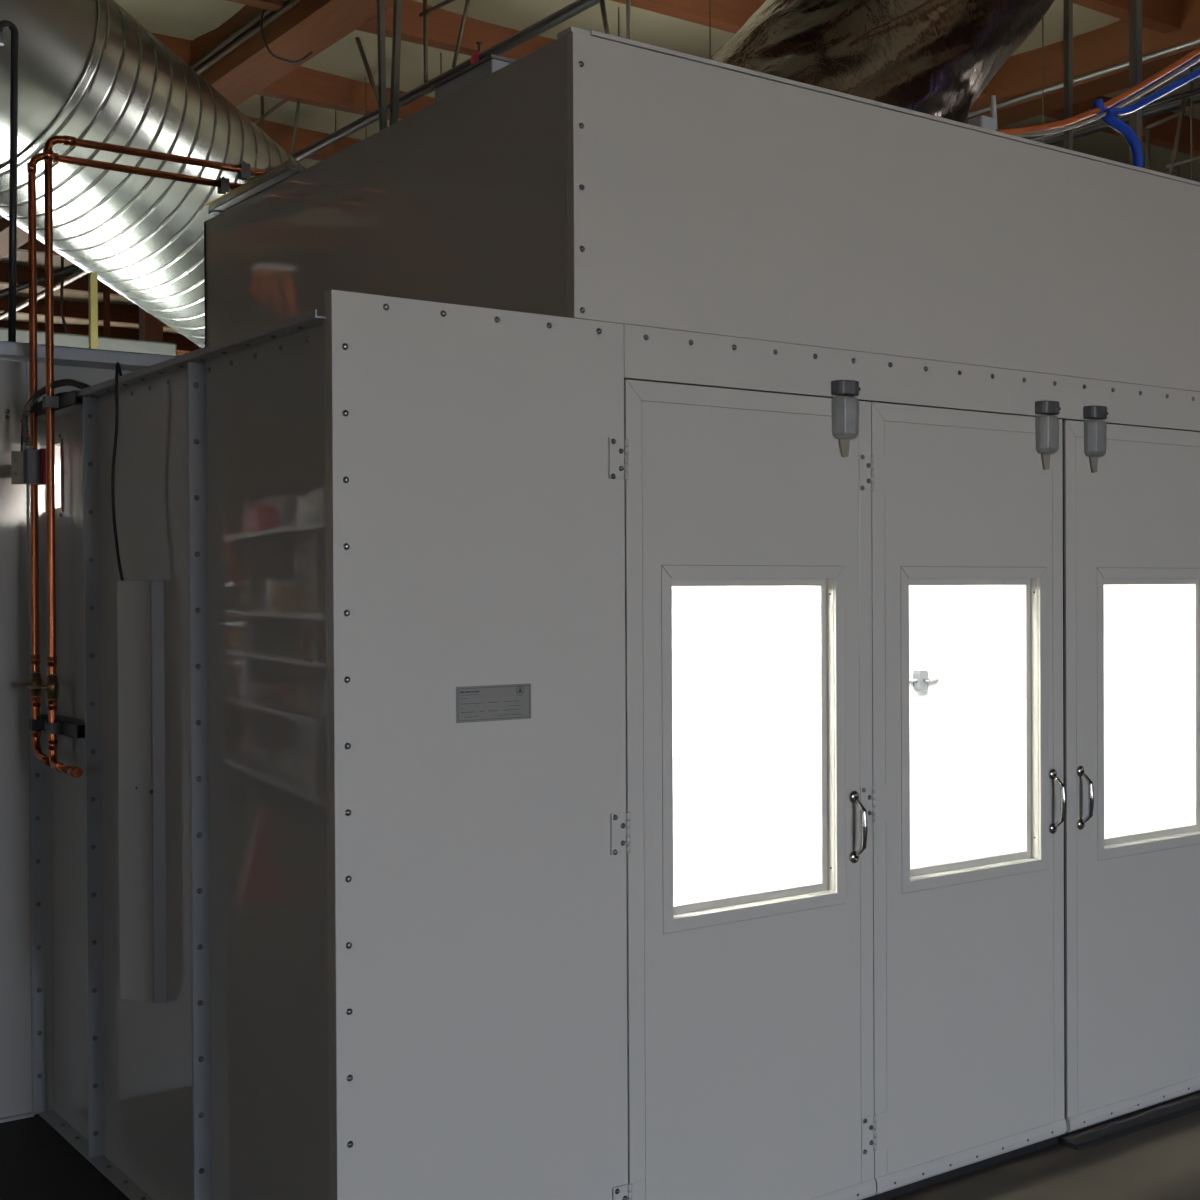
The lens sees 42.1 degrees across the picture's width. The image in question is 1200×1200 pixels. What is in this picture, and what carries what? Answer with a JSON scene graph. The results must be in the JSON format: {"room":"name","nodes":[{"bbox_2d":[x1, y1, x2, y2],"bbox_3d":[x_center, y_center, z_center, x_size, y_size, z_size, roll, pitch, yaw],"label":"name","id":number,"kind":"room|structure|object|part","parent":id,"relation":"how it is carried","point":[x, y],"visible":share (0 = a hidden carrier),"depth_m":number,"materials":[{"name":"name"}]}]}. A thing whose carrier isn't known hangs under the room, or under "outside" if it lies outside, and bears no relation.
{"room":"auto repair garage","nodes":[
{"label":"auto repair garage","id":0,"kind":"room"},
{"bbox_2d":[0,327,175,355],"bbox_3d":[-3.623,-1.029,6.274,3.850,0.306,0.300,-1,1,-36],"label":"beam","id":1,"kind":"structure","parent":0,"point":[22,336],"depth_m":7.07,"materials":[{"name":"metal"}]},
{"bbox_2d":[88,272,97,348],"bbox_3d":[-1.903,0.168,5.886,0.120,2.800,0.120,-1,1,-36],"label":"post","id":2,"kind":"object","parent":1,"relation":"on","point":[92,276],"visible":0.21,"depth_m":5.87,"materials":[{"name":"paint"}]},
{"bbox_2d":[0,0,1199,333],"bbox_3d":[-0.878,-3.033,8.725,24.000,0.100,29.500,-1,1,-36],"label":"ceiling","id":3,"kind":"structure","parent":0,"point":[184,19],"depth_m":8.48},
{"bbox_2d":[17,239,60,255],"bbox_3d":[-4.167,-3.014,13.319,24.000,0.240,0.090,-1,1,-36],"label":"ceiling beam","id":4,"kind":"structure","parent":3,"relation":"attached to","point":[40,246],"depth_m":12.92,"materials":[{"name":"brown wood"}]},
{"bbox_2d":[0,262,123,296],"bbox_3d":[-5.040,-3.018,14.538,24.000,0.240,0.090,-1,1,-36],"label":"ceiling beam","id":5,"kind":"structure","parent":3,"relation":"attached to","point":[22,272],"depth_m":14.42,"materials":[{"name":"brown wood"}]},
{"bbox_2d":[0,296,170,327],"bbox_3d":[-5.913,-3.022,15.758,24.000,0.240,0.090,-1,1,-36],"label":"ceiling beam","id":6,"kind":"structure","parent":3,"relation":"attached to","point":[119,313],"depth_m":16.11,"materials":[{"name":"brown wood"}]},
{"bbox_2d":[0,320,200,351],"bbox_3d":[-6.787,-3.026,16.977,24.000,0.240,0.090,-1,1,-36],"label":"ceiling beam","id":7,"kind":"structure","parent":3,"relation":"attached to","point":[183,344],"depth_m":17.83,"materials":[{"name":"brown wood"}]},
{"bbox_2d":[0,0,393,259],"bbox_3d":[-1.779,-2.857,8.079,0.320,0.403,29.500,-1,1,-36],"label":"beam","id":8,"kind":"structure","parent":3,"relation":"attached to","point":[254,48],"depth_m":7.89,"materials":[{"name":"brown wood"}]},
{"bbox_2d":[261,96,263,130],"bbox_3d":[-2.026,-2.817,9.370,0.022,0.480,0.027,-1,1,-36],"label":"brace","id":9,"kind":"object","parent":3,"relation":"hanging from","point":[262,97],"visible":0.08,"depth_m":9.36,"materials":[{"name":"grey metal"}]},
{"bbox_2d":[254,100,286,123],"bbox_3d":[-2.060,-2.897,9.416,0.020,0.060,0.801,-1,1,-36],"label":"brace","id":10,"kind":"object","parent":9,"relation":"attached to","point":[282,102],"visible":0.42,"depth_m":9.25,"materials":[{"name":"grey metal"}]},
{"bbox_2d":[152,33,434,120],"bbox_3d":[-1.285,-3.000,9.294,24.000,0.240,0.090,-1,1,-36],"label":"ceiling beam","id":11,"kind":"structure","parent":3,"relation":"attached to","point":[313,87],"depth_m":9.02,"materials":[{"name":"brown wood"}]},
{"bbox_2d":[290,99,300,154],"bbox_3d":[-1.756,-2.725,8.994,0.020,0.306,0.119,-1,1,-36],"label":"brace","id":12,"kind":"object","parent":11,"relation":"attached to","point":[298,100],"visible":0.92,"depth_m":8.99,"materials":[{"name":"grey metal"}]},
{"bbox_2d":[247,116,361,160],"bbox_3d":[-1.896,-3.003,10.148,24.000,0.240,0.090,-1,1,-36],"label":"ceiling beam","id":13,"kind":"structure","parent":3,"relation":"attached to","point":[282,134],"depth_m":10.07,"materials":[{"name":"brown wood"}]},
{"bbox_2d":[335,110,335,153],"bbox_3d":[-1.625,-2.320,9.606,0.006,1.520,0.006,-1,1,-36],"label":"wire","id":14,"kind":"object","parent":3,"relation":"hanging from","point":[335,110],"visible":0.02,"depth_m":9.60,"materials":[{"name":"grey metal"}]},
{"bbox_2d":[365,77,366,137],"bbox_3d":[-1.357,-2.318,9.060,0.006,1.520,0.006,-1,1,-36],"label":"wire","id":15,"kind":"object","parent":3,"relation":"hanging from","point":[365,77],"visible":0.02,"depth_m":9.05,"materials":[{"name":"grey metal"}]},
{"bbox_2d":[355,37,378,107],"bbox_3d":[-1.230,-2.813,8.258,0.024,0.492,0.310,-1,1,-36],"label":"brace","id":16,"kind":"object","parent":3,"relation":"attached to","point":[361,50],"visible":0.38,"depth_m":8.24,"materials":[{"name":"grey metal"}]},
{"bbox_2d":[377,0,386,130],"bbox_3d":[-0.618,-2.057,4.375,0.047,1.583,0.032,-1,1,-36],"label":"hanger","id":17,"kind":"object","parent":3,"relation":"hanging from","point":[380,3],"visible":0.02,"depth_m":4.38,"materials":[{"name":"grey metal"}]},
{"bbox_2d":[226,0,554,59],"bbox_3d":[-0.557,-2.996,8.278,24.000,0.240,0.090,-1,1,-36],"label":"ceiling beam","id":18,"kind":"structure","parent":3,"relation":"attached to","point":[443,26],"depth_m":8.05,"materials":[{"name":"brown wood"}]},
{"bbox_2d":[389,0,402,125],"bbox_3d":[-0.561,-2.057,4.404,0.100,1.583,0.036,-1,1,-36],"label":"hanger","id":19,"kind":"object","parent":3,"relation":"hanging from","point":[397,12],"visible":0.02,"depth_m":4.39,"materials":[{"name":"grey metal"}]},
{"bbox_2d":[423,0,427,82],"bbox_3d":[-0.868,-2.811,7.752,0.022,0.480,0.027,-1,1,-36],"label":"brace","id":20,"kind":"object","parent":3,"relation":"hanging from","point":[425,30],"visible":1,"depth_m":7.74,"materials":[{"name":"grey metal"}]},
{"bbox_2d":[440,53,441,73],"bbox_3d":[-0.868,-2.317,8.550,0.006,1.520,0.006,-1,1,-36],"label":"wire","id":21,"kind":"object","parent":3,"relation":"hanging from","point":[440,53],"visible":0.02,"depth_m":8.54,"materials":[{"name":"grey metal"}]},
{"bbox_2d":[618,7,618,36],"bbox_3d":[0.098,-2.317,7.888,0.006,1.520,0.006,-1,1,-36],"label":"wire","id":22,"kind":"object","parent":3,"relation":"hanging from","point":[618,7],"visible":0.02,"depth_m":7.88,"materials":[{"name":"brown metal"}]},
{"bbox_2d":[176,0,1199,355],"bbox_3d":[1.345,-2.936,10.317,0.293,0.310,29.500,-1,1,-36],"label":"beam","id":23,"kind":"structure","parent":3,"relation":"attached to","point":[1101,55],"depth_m":8.40,"materials":[{"name":"wood"}]},
{"bbox_2d":[996,47,1199,134],"bbox_3d":[2.521,-2.111,5.615,3.315,1.424,0.038,-1,1,-36],"label":"cord","id":24,"kind":"object","parent":23,"relation":"hanging from","point":[1021,130],"visible":1,"depth_m":4.97,"materials":[{"name":"orange plastic"}]},
{"bbox_2d":[1014,56,1199,137],"bbox_3d":[2.534,-2.091,5.606,3.303,1.416,0.021,-1,1,-36],"label":"cord","id":25,"kind":"object","parent":23,"relation":"hanging from","point":[1196,60],"visible":0.94,"depth_m":4.97,"materials":[{"name":"plastic"}]},
{"bbox_2d":[1089,54,1199,109],"bbox_3d":[2.709,-2.168,5.781,2.816,1.218,0.051,-1,1,-36],"label":"hose","id":26,"kind":"object","parent":23,"relation":"hanging from","point":[1198,55],"visible":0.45,"depth_m":5.15,"materials":[{"name":"grey plastic"}]},
{"bbox_2d":[1104,68,1199,115],"bbox_3d":[2.743,-2.155,5.743,2.806,1.223,0.033,-1,1,-36],"label":"hose","id":27,"kind":"object","parent":23,"relation":"hanging from","point":[1187,78],"visible":1,"depth_m":5.06,"materials":[{"name":"blue plastic"}]},
{"bbox_2d":[1190,66,1192,179],"bbox_3d":[3.019,-2.583,7.962,0.011,1.020,0.011,0,0,-13],"label":"wire","id":28,"kind":"object","parent":23,"relation":"hanging from","point":[1191,67],"visible":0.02,"depth_m":7.96,"materials":[{"name":"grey metal"}]},
{"bbox_2d":[1145,98,1199,176],"bbox_3d":[3.046,-2.332,7.927,0.024,0.485,0.632,-1,1,-36],"label":"pipe trapeze","id":29,"kind":"object","parent":28,"relation":"hanging from","point":[1174,166],"visible":0.58,"depth_m":8.03,"materials":[{"name":"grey metal"}]},
{"bbox_3d":[2.872,-2.303,8.171,0.024,0.341,0.034,-1,1,-36],"label":"rod","id":30,"kind":"part","parent":29,"relation":"part of","materials":[{"name":"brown metal"}]},
{"bbox_3d":[2.932,-2.488,8.084,0.024,0.054,0.223,-1,1,-36],"label":"rod","id":31,"kind":"part","parent":29,"relation":"part of","materials":[{"name":"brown metal"}]},
{"bbox_3d":[2.925,-2.213,8.098,0.024,0.024,0.170,-1,1,-36],"label":"rod","id":32,"kind":"part","parent":29,"relation":"part of","materials":[{"name":"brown metal"}]},
{"bbox_3d":[2.971,-2.173,8.034,0.022,0.120,0.022,0,0,32],"label":"rod","id":33,"kind":"part","parent":29,"relation":"part of","materials":[{"name":"grey metal"}]},
{"bbox_3d":[2.968,-2.333,8.037,0.024,0.485,0.124,-1,1,-36],"label":"rod","id":34,"kind":"part","parent":29,"relation":"part of","materials":[{"name":"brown metal"}]},
{"bbox_3d":[3.084,-2.252,7.875,0.024,0.044,0.501,-1,1,-36],"label":"rod","id":35,"kind":"part","parent":29,"relation":"part of","materials":[{"name":"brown metal"}]},
{"bbox_2d":[709,0,710,57],"bbox_3d":[0.528,-2.316,7.458,0.006,1.520,0.006,-1,1,-36],"label":"wire","id":36,"kind":"object","parent":3,"relation":"hanging from","point":[709,0],"visible":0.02,"depth_m":7.45,"materials":[{"name":"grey metal"}]},
{"bbox_2d":[611,0,1199,155],"bbox_3d":[0.054,-2.993,7.424,24.000,0.240,0.090,-1,1,-36],"label":"ceiling beam","id":37,"kind":"structure","parent":3,"relation":"attached to","point":[726,15],"depth_m":7.86,"materials":[{"name":"brown wood"}]},
{"bbox_2d":[1042,17,1043,142],"bbox_3d":[2.086,-2.323,7.344,0.006,1.520,0.006,-1,1,-36],"label":"wire","id":38,"kind":"object","parent":3,"relation":"hanging from","point":[1043,17],"visible":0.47,"depth_m":7.34,"materials":[{"name":"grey metal"}]},
{"bbox_2d":[1073,0,1179,33],"bbox_3d":[0.782,-2.990,6.408,24.000,0.240,0.090,-1,1,-36],"label":"ceiling beam","id":39,"kind":"structure","parent":3,"relation":"attached to","point":[1162,16],"depth_m":7.77,"materials":[{"name":"brown wood"}]},
{"bbox_3d":[-3.352,-3.010,12.180,24.000,0.240,0.090,-1,1,-36],"label":"roof purlin","id":40,"kind":"structure","parent":3,"relation":"attached to","visible":0},
{"bbox_2d":[60,255,102,336],"bbox_3d":[-3.926,-2.342,11.833,0.356,1.048,0.124,-1,1,-36],"label":"hanging cable","id":41,"kind":"object","parent":40,"relation":"hanging from","point":[62,257],"visible":0.34,"depth_m":11.71,"materials":[{"name":"black rubber"}]},
{"bbox_2d":[0,1110,1199,1199],"bbox_3d":[-0.854,1.640,8.758,24.000,0.203,29.500,-1,1,-36],"label":"floor","id":42,"kind":"structure","parent":0,"point":[1161,1161],"depth_m":4.27,"materials":[{"name":"concrete"}]},
{"bbox_2d":[0,341,176,1122],"bbox_3d":[-1.815,0.403,5.039,1.048,2.341,0.753,-1,1,-36],"label":"return section","id":43,"kind":"object","parent":42,"relation":"on","point":[26,913],"visible":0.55,"depth_m":4.75,"materials":[{"name":"white metal"}]},
{"bbox_2d":[0,20,18,341],"bbox_3d":[-1.873,-1.299,4.931,0.074,1.066,0.030,-1,1,-36],"label":"pipe","id":44,"kind":"object","parent":43,"relation":"on","point":[3,23],"visible":0.97,"depth_m":4.93,"materials":[{"name":"plastic"}]},
{"bbox_3d":[-2.067,0.426,4.908,0.484,2.300,0.633,-1,1,-36],"label":"panel","id":45,"kind":"part","parent":43,"relation":"part of","materials":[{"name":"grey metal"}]},
{"bbox_2d":[11,442,45,484],"bbox_3d":[-1.721,-0.400,4.633,0.085,0.122,0.217,-1,1,-36],"label":"switch box","id":46,"kind":"object","parent":43,"relation":"attached to","point":[28,466],"visible":1,"depth_m":4.56,"materials":[{"name":"grey metal"}]},
{"bbox_2d":[21,379,89,441],"bbox_3d":[-1.561,-0.544,4.474,0.342,0.170,0.030,0,1,40],"label":"conduit","id":47,"kind":"object","parent":46,"relation":"attached to","point":[63,382],"visible":0.99,"depth_m":4.53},
{"bbox_3d":[-1.486,-0.660,4.983,0.562,0.139,0.019,-1,1,-36],"label":"infill panel","id":48,"kind":"part","parent":43,"relation":"part of","materials":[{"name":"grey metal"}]},
{"bbox_2d":[103,283,109,336],"bbox_3d":[-3.721,-0.675,11.801,0.140,4.420,0.140,-1,1,-36],"label":"steel post","id":49,"kind":"object","parent":42,"relation":"on","point":[106,289],"visible":0.02,"depth_m":11.77,"materials":[{"name":"brown metal"}]},
{"bbox_2d":[139,307,162,341],"bbox_3d":[-3.444,-0.678,11.999,0.200,4.420,0.200,-1,1,-36],"label":"timber post","id":50,"kind":"object","parent":42,"relation":"on","point":[150,327],"visible":0.02,"depth_m":11.94,"materials":[{"name":"brown wood"}]},
{"bbox_2d":[39,26,1199,1199],"bbox_3d":[0.685,0.131,5.354,4.612,2.854,2.192,-1,1,-36],"label":"booth","id":51,"kind":"object","parent":42,"relation":"on","point":[378,486],"visible":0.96,"depth_m":3.69,"materials":[{"name":"white metal"}]},
{"bbox_2d":[21,392,66,450],"bbox_3d":[-1.602,-0.524,4.572,0.031,0.150,0.418,-1,1,-42],"label":"cable","id":52,"kind":"object","parent":51,"relation":"on","point":[57,394],"visible":0.3,"depth_m":4.71,"materials":[{"name":"black plastic"}]},
{"bbox_2d":[26,390,81,418],"bbox_3d":[-1.590,-0.569,4.557,0.101,0.040,0.430,-1,1,-36],"label":"strut","id":53,"kind":"object","parent":51,"relation":"attached to","point":[64,404],"visible":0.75,"depth_m":4.48,"materials":[{"name":"metal"}]},
{"bbox_2d":[29,714,84,738],"bbox_3d":[-1.586,0.369,4.564,0.101,0.040,0.430,-1,1,-36],"label":"strut","id":54,"kind":"object","parent":51,"relation":"attached to","point":[66,726],"visible":0.94,"depth_m":4.49,"materials":[{"name":"metal"}]},
{"bbox_2d":[27,135,264,777],"bbox_3d":[-1.295,-0.433,4.620,0.702,1.843,0.341,-1,1,-36],"label":"copper pipe","id":55,"kind":"object","parent":54,"relation":"attached to","point":[243,169],"visible":1,"depth_m":4.48,"materials":[{"name":"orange metal"}]},
{"bbox_3d":[-1.625,0.253,4.524,0.034,0.017,0.119,-1,1,-40],"label":"lever","id":56,"kind":"part","parent":55,"relation":"part of","materials":[{"name":"gold metal"}]},
{"bbox_3d":[-1.649,-0.375,4.726,0.004,0.217,0.134,-1,1,-36],"label":"port frame","id":57,"kind":"part","parent":51,"relation":"part of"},
{"bbox_3d":[-1.587,0.500,4.682,0.030,2.150,0.642,-1,1,-36],"label":"panel","id":58,"kind":"part","parent":51,"relation":"part of","materials":[{"name":"grey metal"}]},
{"bbox_2d":[11,153,241,765],"bbox_3d":[-1.417,-0.433,4.790,0.702,1.825,0.250,-1,1,-36],"label":"copper pipe","id":59,"kind":"object","parent":51,"relation":"on","point":[223,184],"visible":0.9,"depth_m":4.61,"materials":[{"name":"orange metal"}]},
{"bbox_3d":[-1.720,0.253,4.657,0.034,0.017,0.119,-1,1,-40],"label":"lever","id":60,"kind":"part","parent":59,"relation":"part of","materials":[{"name":"gold metal"}]},
{"bbox_2d":[111,362,166,1002],"bbox_3d":[-1.209,0.205,4.051,0.084,1.655,0.210,-1,1,-36],"label":"light fixture","id":61,"kind":"object","parent":51,"relation":"attached to","point":[140,604],"visible":0.99,"depth_m":4.00,"materials":[{"name":"grey metal"}]},
{"bbox_3d":[-1.263,-0.336,4.082,0.032,0.575,0.106,0,0,-16],"label":"cord","id":62,"kind":"part","parent":61,"relation":"part of","materials":[{"name":"black plastic"}]},
{"bbox_3d":[-1.194,0.491,4.011,0.105,1.075,0.003,0,0,23],"label":"lid","id":63,"kind":"part","parent":61,"relation":"part of","materials":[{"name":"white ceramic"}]},
{"bbox_3d":[-1.165,0.502,4.091,0.030,2.150,0.789,-1,1,-36],"label":"panel","id":64,"kind":"part","parent":51,"relation":"part of","materials":[{"name":"grey metal"}]},
{"bbox_3d":[0.057,-0.925,6.237,3.402,0.721,0.020,-1,1,-36],"label":"panel","id":65,"kind":"part","parent":51,"relation":"part of","materials":[{"name":"grey metal"}]},
{"bbox_2d":[206,160,301,214],"bbox_3d":[-1.084,-1.288,4.899,0.068,0.032,0.650,-1,1,-36],"label":"strut","id":66,"kind":"object","parent":51,"relation":"on","point":[283,171],"visible":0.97,"depth_m":4.86,"materials":[{"name":"metal"}]},
{"bbox_3d":[-0.726,0.504,3.479,0.030,2.150,0.694,-1,1,-36],"label":"panel","id":67,"kind":"part","parent":51,"relation":"part of","materials":[{"name":"grey metal"}]},
{"bbox_2d":[244,166,301,181],"bbox_3d":[-1.044,-1.321,5.057,0.140,0.106,0.210,-1,1,-36],"label":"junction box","id":68,"kind":"object","parent":51,"relation":"on","point":[269,167],"visible":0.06,"depth_m":5.04,"materials":[{"name":"metal"}]},
{"bbox_3d":[-0.694,-0.909,4.381,0.020,0.722,2.162,-1,1,-36],"label":"panel","id":69,"kind":"part","parent":51,"relation":"part of","materials":[{"name":"grey metal"}]},
{"bbox_2d":[431,54,515,101],"bbox_3d":[-0.301,-1.337,4.199,0.172,0.143,0.312,-1,1,-36],"label":"junction box","id":70,"kind":"object","parent":51,"relation":"on","point":[491,63],"visible":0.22,"depth_m":4.12,"materials":[{"name":"grey metal"}]},
{"bbox_3d":[-0.248,0.475,3.370,0.730,2.204,0.040,-1,1,-36],"label":"corner panel","id":71,"kind":"part","parent":51,"relation":"part of","materials":[{"name":"white metal"}]},
{"bbox_2d":[456,683,530,722],"bbox_3d":[-0.228,0.222,3.357,0.189,0.077,0.002,-1,1,-36],"label":"nameplate","id":72,"kind":"object","parent":51,"relation":"attached to","point":[509,701],"visible":1,"depth_m":3.36,"materials":[{"name":"silver metal"}]},
{"bbox_2d":[609,379,875,1199],"bbox_3d":[0.366,0.495,3.777,0.834,2.092,0.087,-1,1,-36],"label":"door","id":73,"kind":"structure","parent":51,"relation":"attached to","point":[750,1041],"depth_m":3.78,"materials":[{"name":"white metal"}]},
{"bbox_3d":[0.374,0.345,3.806,0.587,0.856,0.033,-1,1,-36],"label":"window trim","id":74,"kind":"part","parent":73,"relation":"part of","materials":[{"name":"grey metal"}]},
{"bbox_3d":[0.660,0.579,3.964,0.033,0.187,0.047,-1,1,-36],"label":"handle","id":75,"kind":"part","parent":73,"relation":"part of","materials":[{"name":"silver metal"}]},
{"bbox_3d":[0.078,0.495,6.249,4.503,2.120,0.028,-1,1,-36],"label":"panel","id":76,"kind":"part","parent":51,"relation":"part of","materials":[{"name":"white glass"}]},
{"bbox_2d":[709,0,1054,123],"bbox_3d":[1.173,-2.288,5.830,3.052,2.000,1.000,-1,1,-36],"label":"duct","id":77,"kind":"object","parent":51,"relation":"on","point":[931,57],"visible":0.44,"depth_m":5.21,"materials":[{"name":"grey metal"}]},
{"bbox_3d":[1.317,-0.962,4.476,3.402,0.637,0.025,-1,1,-36],"label":"panel","id":78,"kind":"part","parent":51,"relation":"part of","materials":[{"name":"white metal"}]},
{"bbox_3d":[1.319,-0.582,4.479,3.125,0.122,0.025,-1,1,-36],"label":"header panel","id":79,"kind":"part","parent":51,"relation":"part of","materials":[{"name":"white metal"}]},
{"bbox_2d":[909,670,938,689],"bbox_3d":[1.488,0.371,7.196,0.230,0.090,0.072,-1,1,-36],"label":"junction box","id":80,"kind":"object","parent":51,"relation":"attached to","point":[920,680],"depth_m":7.19,"materials":[{"name":"grey metal"}]},
{"bbox_2d":[859,400,1066,1194],"bbox_3d":[0.999,0.489,4.231,0.814,2.092,0.087,-1,1,-36],"label":"door","id":81,"kind":"structure","parent":51,"relation":"attached to","point":[968,955],"depth_m":4.23,"materials":[{"name":"white metal"}]},
{"bbox_3d":[1.020,0.338,4.268,0.591,0.856,0.033,-1,1,-36],"label":"window trim","id":82,"kind":"part","parent":81,"relation":"part of","materials":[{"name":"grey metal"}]},
{"bbox_3d":[1.300,0.573,4.422,0.033,0.187,0.047,-1,1,-36],"label":"handle","id":83,"kind":"part","parent":81,"relation":"part of","materials":[{"name":"silver metal"}]},
{"bbox_2d":[968,95,997,130],"bbox_3d":[1.170,-1.392,4.662,0.153,0.231,0.060,-1,1,-36],"label":"bracket","id":84,"kind":"object","parent":51,"relation":"on","point":[982,121],"visible":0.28,"depth_m":4.62,"materials":[{"name":"metal"}]},
{"bbox_3d":[1.178,-1.457,4.667,0.026,0.101,0.018,-1,1,-36],"label":"stem","id":85,"kind":"part","parent":84,"relation":"part of","materials":[{"name":"grey metal"}]},
{"bbox_2d":[1064,0,1072,149],"bbox_3d":[1.623,-2.076,5.414,0.044,1.583,0.044,-1,1,-36],"label":"hanger","id":86,"kind":"object","parent":51,"relation":"on","point":[1068,4],"visible":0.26,"depth_m":5.41,"materials":[{"name":"grey metal"}]},
{"bbox_2d":[1092,98,1142,167],"bbox_3d":[1.668,-1.436,5.030,0.262,0.318,0.053,-1,1,-36],"label":"hose","id":87,"kind":"object","parent":51,"relation":"on","point":[1113,122],"visible":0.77,"depth_m":5.03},
{"bbox_2d":[1062,405,1199,1131],"bbox_3d":[1.653,0.482,4.698,0.766,2.092,0.087,-1,1,-36],"label":"door","id":88,"kind":"structure","parent":51,"relation":"attached to","point":[1131,494],"depth_m":4.63,"materials":[{"name":"white metal"}]},
{"bbox_3d":[1.402,0.572,4.495,0.033,0.187,0.047,-1,1,-36],"label":"handle","id":89,"kind":"part","parent":88,"relation":"part of","materials":[{"name":"silver metal"}]},
{"bbox_3d":[1.683,0.332,4.743,0.587,0.856,0.033,-1,1,-36],"label":"window trim","id":90,"kind":"part","parent":88,"relation":"part of","materials":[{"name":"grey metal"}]},
{"bbox_2d":[1129,0,1141,164],"bbox_3d":[1.934,-2.079,5.637,0.064,1.583,0.064,-1,1,-36],"label":"hanger","id":91,"kind":"object","parent":51,"relation":"on","point":[1135,6],"visible":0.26,"depth_m":5.63,"materials":[{"name":"metal"}]},
{"bbox_2d":[1058,1091,1199,1150],"bbox_3d":[1.978,1.546,4.911,1.578,0.018,0.072,-1,1,-36],"label":"ramp","id":92,"kind":"object","parent":42,"relation":"on","point":[1094,1135],"visible":1,"depth_m":4.61,"materials":[{"name":"grey metal"}]},
{"bbox_3d":[-0.342,-0.011,8.750,1.350,3.100,1.300,-1,1,-36],"label":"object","id":93,"kind":"object","parent":42,"relation":"on","visible":0},
{"bbox_2d":[0,0,305,347],"bbox_3d":[-1.799,-2.085,6.336,0.926,3.047,4.400,0,0,29],"label":"spiral duct","id":94,"kind":"object","parent":93,"relation":"attached to","point":[88,69],"visible":0.4,"depth_m":5.75,"materials":[{"name":"metal"}]},
{"bbox_2d":[1028,88,1199,141],"bbox_3d":[2.663,-2.470,7.910,0.032,0.032,1.650,-1,1,-36],"label":"rail","id":95,"kind":"object","parent":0,"point":[1194,92],"visible":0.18,"depth_m":7.77,"materials":[{"name":"grey metal"}]},
{"bbox_3d":[-9.511,-0.750,20.815,24.000,4.900,0.200,-1,1,-36],"label":"wall","id":96,"kind":"structure","parent":0,"visible":0},
{"bbox_2d":[0,0,599,319],"bbox_3d":[-1.318,-2.576,8.411,0.072,0.118,29.500,-1,1,-36],"label":"pipe","id":97,"kind":"object","parent":96,"relation":"attached to","point":[573,9],"visible":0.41,"depth_m":7.68,"materials":[{"name":"grey metal"}]},
{"bbox_2d":[0,264,80,297],"bbox_3d":[-3.086,-2.253,9.771,0.075,1.034,1.729,0,0,34],"label":"pipe","id":98,"kind":"object","parent":97,"relation":"attached to","point":[73,267],"visible":0.24,"depth_m":9.36,"materials":[{"name":"black metal"}]},
{"bbox_2d":[419,0,469,67],"bbox_3d":[-0.753,-2.748,7.592,0.020,0.364,0.490,-1,1,-36],"label":"brace","id":99,"kind":"object","parent":97,"relation":"attached to","point":[445,2],"visible":1,"depth_m":7.50,"materials":[{"name":"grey metal"}]},
{"bbox_3d":[-0.756,-2.905,7.595,0.020,0.050,0.481,-1,1,-36],"label":"rod","id":100,"kind":"part","parent":99,"relation":"part of","materials":[{"name":"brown metal"}]},
{"bbox_3d":[-0.662,-2.730,7.466,0.020,0.329,0.178,-1,1,-36],"label":"rod","id":101,"kind":"part","parent":99,"relation":"part of","materials":[{"name":"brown metal"}]},
{"bbox_2d":[599,0,609,33],"bbox_3d":[0.021,-2.422,6.516,0.022,0.255,0.081,-1,1,-36],"label":"brace","id":102,"kind":"object","parent":97,"relation":"attached to","point":[602,2],"visible":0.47,"depth_m":6.51,"materials":[{"name":"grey metal"}]},
{"bbox_2d":[626,0,630,39],"bbox_3d":[0.115,-2.556,6.383,0.020,0.620,0.025,-1,1,-36],"label":"brace","id":103,"kind":"object","parent":97,"relation":"attached to","point":[628,2],"visible":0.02,"depth_m":6.38,"materials":[{"name":"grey metal"}]},
{"bbox_2d":[1038,94,1199,144],"bbox_3d":[1.385,-2.604,10.346,0.072,0.118,29.500,-1,1,-36],"label":"pipe","id":104,"kind":"object","parent":96,"relation":"attached to","point":[1175,105],"visible":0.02,"depth_m":8.34,"materials":[{"name":"metal"}]}
]}

